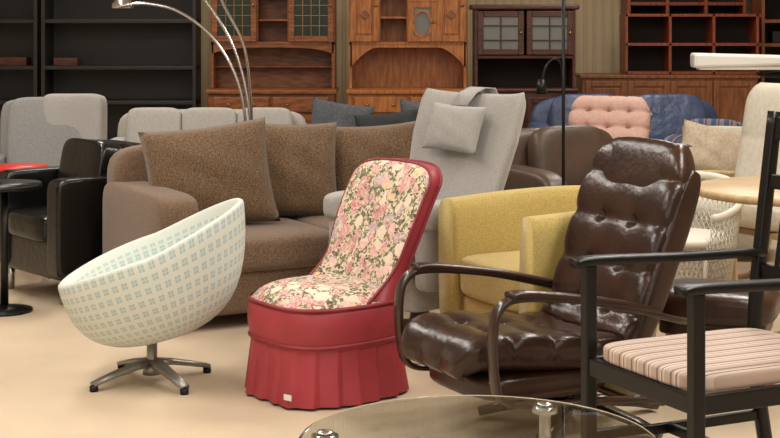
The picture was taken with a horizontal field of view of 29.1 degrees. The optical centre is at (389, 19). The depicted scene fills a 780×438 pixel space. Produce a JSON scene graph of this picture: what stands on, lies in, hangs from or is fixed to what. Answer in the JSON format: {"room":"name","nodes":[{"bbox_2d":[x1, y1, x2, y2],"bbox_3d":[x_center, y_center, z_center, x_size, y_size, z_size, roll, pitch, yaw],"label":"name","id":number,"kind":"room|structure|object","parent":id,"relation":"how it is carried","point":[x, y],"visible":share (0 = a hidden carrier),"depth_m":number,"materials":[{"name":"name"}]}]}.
{"room":"second-hand shop","nodes":[
{"label":"second-hand shop","id":0,"kind":"room"},
{"bbox_2d":[0,239,779,437],"bbox_3d":[0.300,1.410,5.250,9.000,0.100,16.500,0,0,0],"label":"floor","id":1,"kind":"structure","parent":0,"point":[48,367],"depth_m":5.52,"materials":[{"name":"carpet"}]},
{"bbox_2d":[0,0,40,117],"bbox_3d":[-3.175,0.360,11.760,0.890,2.000,0.320,0,0,0],"label":"bookshelf","id":2,"kind":"object","parent":1,"relation":"on","point":[20,20],"visible":0.37,"depth_m":11.91,"materials":[{"name":"black wood"}]},
{"bbox_2d":[0,179,42,316],"bbox_3d":[-1.800,1.060,7.000,0.350,0.600,0.350,0,0,0],"label":"round side table","id":3,"kind":"object","parent":1,"relation":"on","point":[6,185],"visible":1,"depth_m":6.98,"materials":[{"name":"black paint"}]},
{"bbox_2d":[0,163,49,278],"bbox_3d":[-1.970,1.062,7.950,0.358,0.585,0.312,0,0,-10],"label":"table","id":4,"kind":"object","parent":1,"relation":"on","point":[4,166],"visible":0.31,"depth_m":7.94,"materials":[{"name":"red paint"}]},
{"bbox_2d":[0,94,106,166],"bbox_3d":[-2.020,0.899,8.750,0.680,0.922,0.839,0,0,-3],"label":"sofa","id":5,"kind":"object","parent":1,"relation":"on","point":[32,129],"visible":0.3,"depth_m":8.86,"materials":[{"name":"fabric"}]},
{"bbox_2d":[6,97,81,166],"bbox_3d":[-2.029,0.708,8.920,0.480,0.495,0.160,0,-10,-3],"label":"cushion","id":6,"kind":"object","parent":5,"relation":"on","point":[38,129],"depth_m":8.85,"materials":[{"name":"grey fabric"}]},
{"bbox_2d":[43,94,106,138],"bbox_3d":[-1.893,0.675,9.007,0.360,0.460,0.300,0,-5,-3],"label":"throw blanket","id":7,"kind":"object","parent":5,"relation":"on","point":[65,116],"depth_m":8.87,"materials":[{"name":"grey fabric"}]},
{"bbox_2d":[0,138,140,304],"bbox_3d":[-1.552,0.981,7.548,0.655,0.759,0.680,0,0,-40],"label":"leather armchair","id":8,"kind":"object","parent":1,"relation":"on","point":[55,229],"visible":0.69,"depth_m":7.25,"materials":[{"name":"black leather"}]},
{"bbox_2d":[8,206,46,241],"bbox_3d":[-1.634,1.010,7.479,0.440,0.140,0.420,0,0,-40],"label":"seat cushion","id":9,"kind":"object","parent":8,"relation":"on","point":[25,223],"depth_m":7.34,"materials":[{"name":"black leather"}]},
{"bbox_2d":[58,138,121,177],"bbox_3d":[-1.519,0.780,7.576,0.160,0.350,0.420,13,-8,-39],"label":"cushion","id":10,"kind":"object","parent":8,"relation":"on","point":[79,156],"depth_m":7.49,"materials":[{"name":"black leather"}]},
{"bbox_2d":[41,0,200,139],"bbox_3d":[-2.100,0.360,11.760,1.200,2.000,0.320,0,0,0],"label":"bookshelf","id":11,"kind":"object","parent":1,"relation":"on","point":[139,56],"visible":0.48,"depth_m":11.91,"materials":[{"name":"black wood"}]},
{"bbox_2d":[58,198,244,394],"bbox_3d":[-0.893,1.019,5.641,0.720,0.683,0.712,0,0,-6],"label":"tub chair","id":12,"kind":"object","parent":1,"relation":"on","point":[168,283],"visible":1,"depth_m":5.41,"materials":[{"name":"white fabric"}]},
{"bbox_2d":[112,0,252,120],"bbox_3d":[-1.270,0.356,8.030,1.300,2.007,0.880,0,0,0],"label":"arc floor lamp","id":13,"kind":"object","parent":1,"relation":"on","point":[116,3],"visible":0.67,"depth_m":8.24,"materials":[{"name":"silver metal"}]},
{"bbox_2d":[110,107,305,142],"bbox_3d":[-1.220,0.976,9.997,1.360,0.769,0.884,0,0,0],"label":"sofa","id":14,"kind":"object","parent":1,"relation":"on","point":[142,119],"visible":0.16,"depth_m":10.10,"materials":[{"name":"fabric"}]},
{"bbox_2d":[126,107,182,142],"bbox_3d":[-1.593,0.775,10.155,0.373,0.360,0.160,0,-10,0],"label":"cushion","id":15,"kind":"object","parent":14,"relation":"on","point":[142,119],"depth_m":10.09,"materials":[{"name":"white fabric"}]},
{"bbox_2d":[182,107,237,129],"bbox_3d":[-1.220,0.775,10.155,0.373,0.360,0.160,0,-10,0],"label":"cushion","id":16,"kind":"object","parent":14,"relation":"on","point":[198,117],"depth_m":10.10,"materials":[{"name":"white fabric"}]},
{"bbox_2d":[237,107,292,124],"bbox_3d":[-0.847,0.775,10.155,0.373,0.360,0.160,0,-10,0],"label":"cushion","id":17,"kind":"object","parent":14,"relation":"on","point":[273,115],"depth_m":10.10,"materials":[{"name":"white fabric"}]},
{"bbox_2d":[103,117,415,315],"bbox_3d":[-0.419,0.909,7.198,1.740,0.902,0.916,0,0,-28],"label":"sofa","id":18,"kind":"object","parent":1,"relation":"on","point":[283,174],"visible":0.38,"depth_m":6.93,"materials":[{"name":"fabric"}]},
{"bbox_2d":[138,117,279,222],"bbox_3d":[-0.839,0.728,6.966,0.600,0.500,0.235,-6,-15,-14],"label":"cushion","id":19,"kind":"object","parent":18,"relation":"on","point":[214,165],"depth_m":6.90,"materials":[{"name":"brown fabric"}]},
{"bbox_2d":[241,217,328,271],"bbox_3d":[-0.664,1.035,6.946,0.670,0.170,0.700,0,0,-28],"label":"seat cushion","id":20,"kind":"object","parent":18,"relation":"on","point":[282,244],"depth_m":6.70,"materials":[{"name":"brown fabric"}]},
{"bbox_2d":[242,121,336,215],"bbox_3d":[-0.481,0.730,7.315,0.480,0.480,0.219,2,-15,-18],"label":"cushion","id":21,"kind":"object","parent":18,"relation":"on","point":[301,159],"depth_m":7.25,"materials":[{"name":"brown fabric"}]},
{"bbox_2d":[293,215,328,229],"bbox_3d":[-0.073,1.035,7.260,0.670,0.170,0.700,0,0,-28],"label":"seat cushion","id":22,"kind":"object","parent":18,"relation":"on","point":[322,221],"depth_m":7.20,"materials":[{"name":"brown fabric"}]},
{"bbox_2d":[335,121,415,190],"bbox_3d":[-0.080,0.745,7.540,0.500,0.460,0.220,-2,-13,-16],"label":"cushion","id":23,"kind":"object","parent":18,"relation":"on","point":[354,146],"depth_m":7.48,"materials":[{"name":"brown fabric"}]},
{"bbox_2d":[205,0,338,123],"bbox_3d":[-0.915,0.440,11.741,1.050,1.840,0.519,0,0,0],"label":"hutch","id":24,"kind":"object","parent":1,"relation":"on","point":[290,45],"visible":0.59,"depth_m":11.70,"materials":[{"name":"brown wood"}]},
{"bbox_2d":[205,87,338,93],"bbox_3d":[-0.915,0.552,11.750,1.010,0.035,0.500,0,0,0],"label":"countertop","id":25,"kind":"structure","parent":24,"relation":"on","point":[218,90],"depth_m":11.50,"materials":[{"name":"brown wood"}]},
{"bbox_2d":[258,19,286,20],"bbox_3d":[-0.915,0.001,11.850,0.230,0.018,0.240,0,0,0],"label":"shelf","id":26,"kind":"object","parent":24,"relation":"attached to","point":[258,19],"depth_m":11.73,"materials":[{"name":"brown wood"}]},
{"bbox_2d":[216,65,335,67],"bbox_3d":[-0.915,0.367,11.900,0.970,0.015,0.160,0,0,0],"label":"shelf","id":27,"kind":"object","parent":24,"relation":"attached to","point":[217,66],"depth_m":11.82,"materials":[{"name":"brown wood"}]},
{"bbox_2d":[245,158,442,408],"bbox_3d":[-0.181,0.945,5.539,0.698,0.831,0.546,0,0,-36],"label":"slipper chair","id":28,"kind":"object","parent":1,"relation":"on","point":[324,338],"visible":0.93,"depth_m":5.38,"materials":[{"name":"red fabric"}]},
{"bbox_2d":[251,274,378,308],"bbox_3d":[-0.235,0.985,5.500,0.506,0.061,0.476,0,0,-36],"label":"seat cushion","id":29,"kind":"object","parent":28,"relation":"on","point":[312,291],"depth_m":5.36,"materials":[{"name":"fabric"}]},
{"bbox_2d":[311,97,419,126],"bbox_3d":[0.009,0.923,9.347,1.111,0.873,0.883,0,0,0],"label":"sofa","id":30,"kind":"object","parent":1,"relation":"on","point":[323,111],"visible":0.08,"depth_m":9.41,"materials":[{"name":"fabric"}]},
{"bbox_2d":[311,97,374,126],"bbox_3d":[-0.320,0.700,9.450,0.400,0.380,0.164,9,-14,0],"label":"cushion","id":31,"kind":"object","parent":30,"relation":"on","point":[323,111],"depth_m":9.43,"materials":[{"name":"fabric"}]},
{"bbox_2d":[354,109,416,126],"bbox_3d":[-0.010,0.740,9.370,0.400,0.340,0.183,-6,-16,0],"label":"cushion","id":32,"kind":"object","parent":30,"relation":"on","point":[362,118],"depth_m":9.36,"materials":[{"name":"grey fabric"}]},
{"bbox_2d":[400,99,419,113],"bbox_3d":[0.260,0.690,9.450,0.420,0.360,0.155,4,-14,0],"label":"cushion","id":33,"kind":"object","parent":30,"relation":"on","point":[407,107],"depth_m":9.45,"materials":[{"name":"fabric"}]},
{"bbox_2d":[346,0,466,114],"bbox_3d":[0.140,0.440,11.741,1.000,1.840,0.519,0,0,0],"label":"hutch","id":34,"kind":"object","parent":1,"relation":"on","point":[399,49],"visible":0.54,"depth_m":11.70,"materials":[{"name":"orange wood"}]},
{"bbox_2d":[380,16,406,18],"bbox_3d":[0.028,-0.019,11.850,0.225,0.018,0.240,0,0,0],"label":"open shelf","id":35,"kind":"object","parent":34,"relation":"attached to","point":[381,17],"depth_m":11.73,"materials":[{"name":"orange wood"}]},
{"bbox_2d":[346,87,463,93],"bbox_3d":[0.140,0.552,11.750,0.960,0.035,0.500,0,0,0],"label":"countertop","id":36,"kind":"structure","parent":34,"relation":"on","point":[355,90],"depth_m":11.50,"materials":[{"name":"orange wood"}]},
{"bbox_2d":[323,87,525,327],"bbox_3d":[0.156,0.831,6.545,0.853,1.058,0.640,0,0,-44],"label":"recliner","id":37,"kind":"object","parent":1,"relation":"on","point":[472,136],"visible":0.3,"depth_m":6.58,"materials":[{"name":"fabric"}]},
{"bbox_2d":[422,101,486,155],"bbox_3d":[0.285,0.480,6.669,0.330,0.220,0.098,3,-16,46],"label":"pillow","id":38,"kind":"object","parent":37,"relation":"on","point":[455,128],"depth_m":6.63,"materials":[{"name":"grey fabric"}]},
{"bbox_2d":[299,395,656,437],"bbox_3d":[0.190,1.127,3.220,0.776,0.466,0.776,0,0,0],"label":"glass coffee table","id":39,"kind":"object","parent":1,"relation":"on","point":[442,416],"visible":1,"depth_m":3.36,"materials":[{"name":"clear glass"}]},
{"bbox_2d":[469,5,579,127],"bbox_3d":[1.050,0.620,11.809,0.840,1.480,0.463,0,0,0],"label":"cabinet","id":40,"kind":"object","parent":1,"relation":"on","point":[512,45],"visible":0.59,"depth_m":11.64,"materials":[{"name":"brown wood"}]},
{"bbox_2d":[470,86,578,91],"bbox_3d":[1.050,0.545,11.820,0.820,0.030,0.440,0,0,0],"label":"countertop","id":41,"kind":"structure","parent":40,"relation":"on","point":[499,88],"depth_m":11.61,"materials":[{"name":"brown wood"}]},
{"bbox_2d":[394,137,700,437],"bbox_3d":[0.537,0.880,5.011,0.973,0.943,0.660,0,0,-28],"label":"leather recliner","id":42,"kind":"object","parent":1,"relation":"on","point":[638,194],"visible":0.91,"depth_m":4.93,"materials":[{"name":"brown leather"}]},
{"bbox_2d":[438,185,657,336],"bbox_3d":[0.686,1.022,5.912,0.728,0.675,0.777,0,0,-26],"label":"tub chair","id":43,"kind":"object","parent":1,"relation":"on","point":[523,230],"visible":0.26,"depth_m":6.01,"materials":[{"name":"fabric"}]},
{"bbox_2d":[460,251,519,312],"bbox_3d":[0.615,1.015,5.878,0.560,0.170,0.520,0,0,-26],"label":"seat cushion","id":44,"kind":"object","parent":43,"relation":"on","point":[482,292],"depth_m":5.81,"materials":[{"name":"yellow fabric"}]},
{"bbox_2d":[536,0,564,185],"bbox_3d":[0.850,0.448,7.350,0.300,1.825,0.300,0,0,0],"label":"floor lamp","id":45,"kind":"object","parent":1,"relation":"on","point":[541,88],"visible":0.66,"depth_m":7.34,"materials":[{"name":"black metal"}]},
{"bbox_2d":[504,125,612,189],"bbox_3d":[1.021,0.967,8.046,0.800,0.786,0.832,0,0,-20],"label":"leather armchair","id":46,"kind":"object","parent":1,"relation":"on","point":[537,160],"visible":0.25,"depth_m":8.09,"materials":[{"name":"brown leather"}]},
{"bbox_2d":[528,125,606,185],"bbox_3d":[0.976,0.765,8.172,0.460,0.380,0.160,0,-10,-20],"label":"cushion","id":47,"kind":"object","parent":46,"relation":"on","point":[582,142],"depth_m":8.10,"materials":[{"name":"brown leather"}]},
{"bbox_2d":[568,95,651,138],"bbox_3d":[1.257,0.913,8.972,0.540,0.897,0.678,0,0,22],"label":"tufted chair","id":48,"kind":"object","parent":1,"relation":"on","point":[619,116],"visible":0.21,"depth_m":9.13,"materials":[{"name":"pink fabric"}]},
{"bbox_2d":[527,94,717,139],"bbox_3d":[1.720,0.947,10.697,1.450,0.826,0.883,0,0,0],"label":"leather sofa","id":49,"kind":"object","parent":1,"relation":"on","point":[669,112],"visible":0.12,"depth_m":10.80,"materials":[{"name":"blue leather"}]},
{"bbox_2d":[549,94,614,125],"bbox_3d":[1.438,0.735,10.855,0.565,0.400,0.160,0,-10,0],"label":"cushion","id":50,"kind":"object","parent":49,"relation":"on","point":[555,104],"depth_m":10.81,"materials":[{"name":"pink fabric"}]},
{"bbox_2d":[637,94,705,139],"bbox_3d":[2.002,0.735,10.855,0.565,0.400,0.160,0,-10,0],"label":"cushion","id":51,"kind":"object","parent":49,"relation":"on","point":[669,112],"depth_m":10.79,"materials":[{"name":"blue leather"}]},
{"bbox_2d":[576,73,760,122],"bbox_3d":[2.300,0.905,12.524,1.480,0.910,0.493,0,0,0],"label":"sideboard","id":52,"kind":"object","parent":1,"relation":"on","point":[727,93],"visible":0.34,"depth_m":12.30,"materials":[{"name":"brown wood"}]},
{"bbox_2d":[620,14,760,73],"bbox_3d":[2.499,0.199,12.510,1.122,0.500,0.300,0,0,0],"label":"cube shelf","id":53,"kind":"object","parent":52,"relation":"on","point":[649,43],"visible":0.94,"depth_m":12.65,"materials":[{"name":"brown wood"}]},
{"bbox_2d":[569,111,779,437],"bbox_3d":[0.968,0.820,4.213,0.747,1.086,0.556,0,0,-26],"label":"wooden armchair","id":54,"kind":"object","parent":1,"relation":"on","point":[698,361],"visible":1,"depth_m":4.19,"materials":[{"name":"black paint"}]},
{"bbox_2d":[603,328,779,391],"bbox_3d":[0.939,0.945,4.199,0.580,0.055,0.470,0,0,-26],"label":"seat cushion","id":55,"kind":"object","parent":54,"relation":"on","point":[735,358],"depth_m":4.09,"materials":[{"name":"fabric"}]},
{"bbox_2d":[622,0,746,13],"bbox_3d":[2.565,0.310,13.100,1.030,2.100,0.300,0,0,0],"label":"bookcase","id":56,"kind":"object","parent":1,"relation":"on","point":[628,6],"visible":0.12,"depth_m":13.22,"materials":[{"name":"brown wood"}]},
{"bbox_2d":[663,119,742,142],"bbox_3d":[2.098,1.005,9.795,0.620,0.710,0.729,0,0,20],"label":"striped armchair","id":57,"kind":"object","parent":1,"relation":"on","point":[675,138],"visible":0.02,"depth_m":9.83,"materials":[{"name":"blue fabric"}]},
{"bbox_2d":[690,119,739,125],"bbox_3d":[2.134,0.805,9.894,0.340,0.300,0.160,0,-10,20],"label":"cushion","id":58,"kind":"object","parent":57,"relation":"on","point":[708,122],"depth_m":9.84,"materials":[{"name":"blue fabric"}]},
{"bbox_2d":[674,171,743,279],"bbox_3d":[1.337,1.042,6.944,0.613,0.637,0.563,0,0,15],"label":"wicker armchair","id":59,"kind":"object","parent":1,"relation":"on","point":[725,238],"visible":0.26,"depth_m":6.74,"materials":[{"name":"beige wicker"}]},
{"bbox_2d":[659,278,779,404],"bbox_3d":[1.180,1.158,5.420,0.440,0.406,0.401,0,0,20],"label":"footstool","id":60,"kind":"object","parent":1,"relation":"on","point":[722,310],"visible":0.43,"depth_m":5.25,"materials":[{"name":"brown leather"}]},
{"bbox_2d":[659,319,772,334],"bbox_3d":[1.180,1.090,5.420,0.380,0.060,0.320,0,0,20],"label":"cushion","id":61,"kind":"object","parent":60,"relation":"on","point":[669,328],"depth_m":5.27,"materials":[{"name":"fabric"}]},
{"bbox_2d":[663,278,779,327],"bbox_3d":[1.180,1.020,5.420,0.440,0.130,0.380,0,0,20],"label":"cushion","id":62,"kind":"object","parent":60,"relation":"on","point":[722,310],"depth_m":5.24,"materials":[{"name":"brown leather"}]},
{"bbox_2d":[682,119,771,251],"bbox_3d":[1.929,0.970,8.715,0.560,0.780,0.650,0,0,12],"label":"armchair","id":63,"kind":"object","parent":1,"relation":"on","point":[714,147],"visible":0.18,"depth_m":8.65,"materials":[{"name":"fabric"}]},
{"bbox_2d":[682,119,741,176],"bbox_3d":[1.877,0.760,8.711,0.400,0.300,0.184,12,-17,12],"label":"cushion","id":64,"kind":"object","parent":63,"relation":"on","point":[714,147],"depth_m":8.65,"materials":[{"name":"beige fabric"}]},
{"bbox_2d":[690,53,779,77],"bbox_3d":[2.015,0.768,8.060,0.810,1.185,0.239,0,0,0],"label":"reading lamp","id":65,"kind":"object","parent":1,"relation":"on","point":[700,61],"visible":1,"depth_m":7.94,"materials":[{"name":"white paint"}]},
{"bbox_2d":[696,66,779,69],"bbox_3d":[1.920,0.255,8.000,0.560,0.020,0.080,0,0,0],"label":"diffuser","id":66,"kind":"object","parent":65,"relation":"attached to","point":[697,67],"depth_m":7.96,"materials":[{"name":"white paper"}]},
{"bbox_2d":[694,82,779,291],"bbox_3d":[1.800,0.842,7.563,0.759,1.029,0.600,0,0,-28],"label":"chair","id":67,"kind":"object","parent":1,"relation":"on","point":[763,97],"visible":0.31,"depth_m":7.72,"materials":[{"name":"fabric"}]},
{"bbox_2d":[699,176,779,333],"bbox_3d":[1.640,1.009,5.950,0.860,0.692,0.860,0,0,0],"label":"round wooden table","id":68,"kind":"object","parent":1,"relation":"on","point":[740,190],"visible":0.48,"depth_m":5.84,"materials":[{"name":"brown wood"}]},
{"bbox_2d":[752,0,779,83],"bbox_3d":[3.610,0.385,12.775,0.980,1.950,0.350,0,0,0],"label":"wooden bookcase","id":69,"kind":"object","parent":1,"relation":"on","point":[769,21],"visible":0.23,"depth_m":12.88,"materials":[{"name":"brown wood"}]},
{"bbox_2d":[203,0,751,106],"bbox_3d":[0.300,-0.290,13.550,9.000,3.300,0.100,0,0,0],"label":"wall","id":70,"kind":"structure","parent":0,"point":[339,3],"depth_m":13.50,"materials":[{"name":"beige paint"}]},
{"bbox_2d":[201,0,202,106],"bbox_3d":[-1.692,-0.315,13.488,0.015,3.150,0.015,0,0,0],"label":"rib","id":71,"kind":"object","parent":70,"relation":"attached to","point":[201,0],"visible":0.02,"depth_m":13.48,"materials":[{"name":"beige paint"}]},
{"bbox_2d":[210,0,210,87],"bbox_3d":[-1.613,-0.315,13.488,0.015,3.150,0.015,0,0,0],"label":"rib","id":72,"kind":"object","parent":70,"relation":"attached to","point":[210,0],"visible":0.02,"depth_m":13.48,"materials":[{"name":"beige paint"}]},
{"bbox_2d":[343,0,344,103],"bbox_3d":[-0.412,-0.315,13.488,0.015,3.150,0.015,0,0,0],"label":"rib","id":73,"kind":"object","parent":70,"relation":"attached to","point":[343,0],"visible":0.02,"depth_m":13.48,"materials":[{"name":"beige paint"}]},
{"bbox_2d":[468,0,469,86],"bbox_3d":[0.708,-0.315,13.488,0.015,3.150,0.015,0,0,0],"label":"rib","id":74,"kind":"object","parent":70,"relation":"attached to","point":[468,0],"visible":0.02,"depth_m":13.48,"materials":[{"name":"beige paint"}]},
{"bbox_2d":[583,0,584,72],"bbox_3d":[1.748,-0.315,13.488,0.015,3.150,0.015,0,0,0],"label":"rib","id":75,"kind":"object","parent":70,"relation":"attached to","point":[583,0],"visible":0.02,"depth_m":13.48,"materials":[{"name":"beige paint"}]},
{"bbox_2d":[592,0,593,72],"bbox_3d":[1.827,-0.315,13.488,0.015,3.150,0.015,0,0,0],"label":"rib","id":76,"kind":"object","parent":70,"relation":"attached to","point":[592,0],"visible":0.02,"depth_m":13.48,"materials":[{"name":"beige paint"}]},
{"bbox_2d":[601,0,602,72],"bbox_3d":[1.907,-0.315,13.488,0.015,3.150,0.015,0,0,0],"label":"rib","id":77,"kind":"object","parent":70,"relation":"attached to","point":[601,0],"visible":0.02,"depth_m":13.48,"materials":[{"name":"beige paint"}]},
{"bbox_2d":[610,0,611,72],"bbox_3d":[1.988,-0.315,13.488,0.015,3.150,0.015,0,0,0],"label":"rib","id":78,"kind":"object","parent":70,"relation":"attached to","point":[610,0],"visible":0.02,"depth_m":13.48,"materials":[{"name":"beige paint"}]},
{"bbox_2d":[619,0,620,72],"bbox_3d":[2.067,-0.315,13.488,0.015,3.150,0.015,0,0,0],"label":"rib","id":79,"kind":"object","parent":70,"relation":"attached to","point":[619,0],"visible":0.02,"depth_m":13.48,"materials":[{"name":"beige paint"}]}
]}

